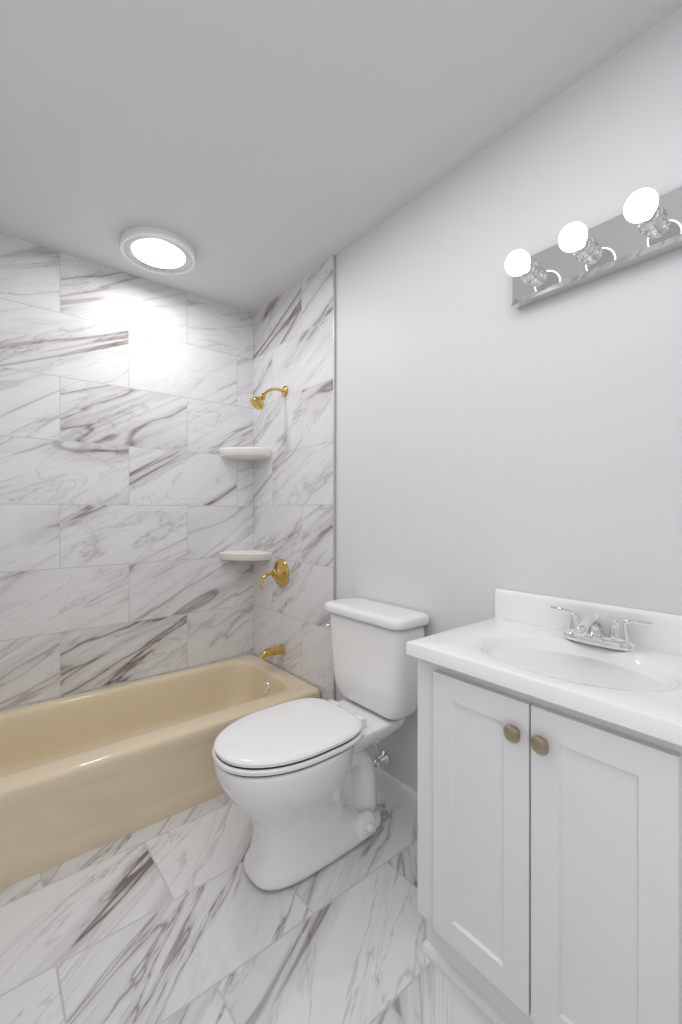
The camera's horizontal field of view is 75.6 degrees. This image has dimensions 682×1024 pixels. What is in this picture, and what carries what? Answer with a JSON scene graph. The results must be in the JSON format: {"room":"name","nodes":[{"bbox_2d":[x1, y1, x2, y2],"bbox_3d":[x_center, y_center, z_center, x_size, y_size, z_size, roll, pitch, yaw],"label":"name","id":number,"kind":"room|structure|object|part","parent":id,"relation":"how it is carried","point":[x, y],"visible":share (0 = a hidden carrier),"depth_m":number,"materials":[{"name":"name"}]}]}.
{"room":"bathroom","nodes":[
{"label":"bathroom","id":0,"kind":"room"},
{"bbox_2d":[0,791,491,1023],"bbox_3d":[-0.298,1.225,1.166,1.840,0.050,2.980,0,0,-39],"label":"floor","id":1,"kind":"structure","parent":0,"point":[180,918],"depth_m":1.24,"materials":[{"name":"tile"}]},
{"bbox_2d":[0,655,319,889],"bbox_3d":[-0.945,1.040,1.954,1.614,0.320,0.716,0,0,-39],"label":"bathtub","id":2,"kind":"object","parent":1,"relation":"on","point":[83,773],"visible":0.88,"depth_m":1.78,"materials":[{"name":"beige ceramic"}]},
{"bbox_2d":[212,597,429,890],"bbox_3d":[-0.087,0.790,1.593,0.767,0.820,0.460,0,0,-39],"label":"toilet","id":3,"kind":"object","parent":1,"relation":"on","point":[296,778],"visible":1,"depth_m":1.51,"materials":[{"name":"white ceramic"}]},
{"bbox_3d":[-0.185,0.745,1.511,0.498,0.025,0.366,0,0,-39],"label":"lid","id":4,"kind":"part","parent":3,"relation":"part of","materials":[{"name":"white plastic"}]},
{"bbox_3d":[-0.129,0.993,1.557,0.644,0.415,0.374,0,0,-39],"label":"bowl","id":5,"kind":"part","parent":3,"relation":"part of","materials":[{"name":"white ceramic"}]},
{"bbox_3d":[0.136,0.605,1.774,0.174,0.360,0.424,0,0,-39],"label":"tank","id":6,"kind":"part","parent":3,"relation":"part of","materials":[{"name":"white ceramic"}]},
{"bbox_2d":[406,588,681,1023],"bbox_3d":[0.557,0.727,1.054,0.455,0.947,0.663,0,0,-39],"label":"bathroom vanity","id":7,"kind":"object","parent":1,"relation":"on","point":[549,809],"visible":1,"depth_m":0.94,"materials":[{"name":"white wood"}]},
{"bbox_3d":[0.324,0.739,1.036,0.019,0.662,0.254,0,0,-39],"label":"door","id":8,"kind":"part","parent":7,"relation":"part of","materials":[{"name":"white wood"}]},
{"bbox_3d":[0.369,0.475,0.945,0.026,0.039,0.039,0,0,-39],"label":"knob","id":9,"kind":"part","parent":7,"relation":"part of","materials":[{"name":"gold metal"}]},
{"bbox_3d":[0.408,0.475,0.897,0.026,0.039,0.039,0,0,-39],"label":"knob","id":10,"kind":"part","parent":7,"relation":"part of","materials":[{"name":"gold metal"}]},
{"bbox_2d":[550,605,652,651],"bbox_3d":[0.639,0.303,1.126,0.147,0.081,0.243,0,0,-39],"label":"faucet","id":11,"kind":"object","parent":7,"relation":"on","point":[577,634],"depth_m":1.12,"materials":[{"name":"silver metal"}]},
{"bbox_3d":[0.488,0.739,0.835,0.019,0.662,0.254,0,0,-39],"label":"door","id":12,"kind":"part","parent":7,"relation":"part of","materials":[{"name":"white wood"}]},
{"bbox_2d":[0,0,681,312],"bbox_3d":[-0.298,-1.265,1.166,1.840,0.050,2.980,0,0,-39],"label":"ceiling","id":13,"kind":"structure","parent":0,"point":[256,155],"depth_m":1.36,"materials":[{"name":"white paint"}]},
{"bbox_2d":[119,226,195,274],"bbox_3d":[-0.856,-1.220,2.066,0.332,0.041,0.332,0,0,-39],"label":"light","id":14,"kind":"object","parent":13,"relation":"attached to","point":[157,250],"visible":1,"depth_m":2.03,"materials":[{"name":"white plastic"}]},
{"bbox_2d":[336,7,681,791],"bbox_3d":[0.374,-0.020,1.718,0.100,2.440,2.980,0,0,-39],"label":"wall","id":15,"kind":"structure","parent":0,"point":[490,439],"depth_m":1.41,"materials":[{"name":"white paint"}]},
{"bbox_2d":[253,256,332,699],"bbox_3d":[-0.292,-0.020,2.443,0.010,2.440,0.814,0,0,-39],"label":"tile","id":16,"kind":"structure","parent":15,"relation":"attached to","point":[293,430],"depth_m":2.37,"materials":[{"name":"tile"}]},
{"bbox_2d":[250,386,287,409],"bbox_3d":[-0.395,-0.627,2.393,0.210,0.158,0.080,0,0,-39],"label":"shower head","id":17,"kind":"object","parent":16,"relation":"attached to","point":[257,403],"visible":1,"depth_m":2.36},
{"bbox_2d":[259,644,284,659],"bbox_3d":[-0.389,0.778,2.437,0.147,0.065,0.060,0,0,-39],"label":"tub spout","id":18,"kind":"object","parent":16,"relation":"attached to","point":[272,651],"visible":1,"depth_m":2.43,"materials":[{"name":"gold metal"}]},
{"bbox_2d":[260,559,288,589],"bbox_3d":[-0.395,0.345,2.441,0.150,0.160,0.160,0,0,-39],"label":"tub valve","id":19,"kind":"object","parent":16,"relation":"attached to","point":[279,572],"visible":1,"depth_m":2.45,"materials":[{"name":"gold metal"}]},
{"bbox_2d":[333,255,335,700],"bbox_3d":[-0.031,-0.020,2.125,0.011,2.440,0.008,0,0,-39],"label":"trim","id":20,"kind":"structure","parent":15,"relation":"attached to","point":[334,439],"depth_m":2.12,"materials":[{"name":"silver metal"}]},
{"bbox_2d":[375,768,417,819],"bbox_3d":[0.245,1.151,1.787,0.013,0.098,0.863,0,0,-39],"label":"baseboard","id":21,"kind":"structure","parent":15,"relation":"attached to","point":[398,793],"depth_m":1.80,"materials":[{"name":"white paint"}]},
{"bbox_2d":[495,588,681,674],"bbox_3d":[0.724,0.298,1.192,0.022,0.091,0.663,0,0,-39],"label":"backsplash","id":22,"kind":"structure","parent":15,"relation":"attached to","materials":[{"name":"white stone"}]},
{"bbox_2d":[505,185,681,308],"bbox_3d":[0.691,-0.715,1.118,0.170,0.132,0.610,0,0,-39],"label":"sconce","id":23,"kind":"object","parent":15,"relation":"attached to","point":[646,224],"visible":1,"depth_m":1.16,"materials":[{"name":"silver metal"}]},
{"bbox_3d":[0.513,-0.715,1.267,0.084,0.068,0.068,0,0,-39],"label":"bulb","id":24,"kind":"part","parent":23,"relation":"part of","materials":[{"name":"white glass"}]},
{"bbox_2d":[518,259,542,284],"bbox_3d":[0.560,-0.715,1.306,0.043,0.060,0.060,0,0,-39],"label":"socket","id":25,"kind":"object","parent":23,"relation":"attached to","point":[533,275],"depth_m":1.30,"materials":[{"name":"silver metal"}]},
{"bbox_3d":[0.610,-0.715,1.149,0.084,0.068,0.068,0,0,-39],"label":"bulb","id":26,"kind":"part","parent":23,"relation":"part of","materials":[{"name":"white glass"}]},
{"bbox_2d":[571,234,599,262],"bbox_3d":[0.657,-0.715,1.188,0.043,0.060,0.060,0,0,-39],"label":"socket","id":27,"kind":"object","parent":23,"relation":"attached to","point":[589,252],"depth_m":1.18,"materials":[{"name":"silver metal"}]},
{"bbox_3d":[0.707,-0.715,1.032,0.084,0.068,0.068,0,0,-39],"label":"bulb","id":28,"kind":"part","parent":23,"relation":"part of","materials":[{"name":"white glass"}]},
{"bbox_2d":[635,203,667,235],"bbox_3d":[0.753,-0.715,1.070,0.043,0.060,0.060,0,0,-39],"label":"socket","id":29,"kind":"object","parent":23,"relation":"attached to","point":[657,224],"depth_m":1.06,"materials":[{"name":"silver metal"}]},
{"bbox_3d":[-1.250,-0.020,2.247,1.740,2.440,0.100,0,0,-39],"label":"wall","id":30,"kind":"structure","parent":0,"visible":0},
{"bbox_2d":[0,233,252,710],"bbox_3d":[-1.181,-0.020,2.233,1.630,2.440,0.010,0,0,-39],"label":"tile","id":31,"kind":"structure","parent":30,"relation":"attached to","point":[126,488],"depth_m":2.25,"materials":[{"name":"tile"}]},
{"bbox_2d":[219,550,271,561],"bbox_3d":[-0.563,0.264,2.587,0.225,0.058,0.225,0,0,-39],"label":"corner shelf","id":32,"kind":"object","parent":30,"relation":"attached to","point":[249,556],"visible":1,"depth_m":2.55,"materials":[{"name":"white ceramic"}]},
{"bbox_2d":[219,447,271,460],"bbox_3d":[-0.563,-0.346,2.587,0.225,0.058,0.225,0,0,-39],"label":"corner shelf","id":33,"kind":"object","parent":30,"relation":"attached to","point":[248,453],"visible":1,"depth_m":2.55,"materials":[{"name":"white ceramic"}]}
]}

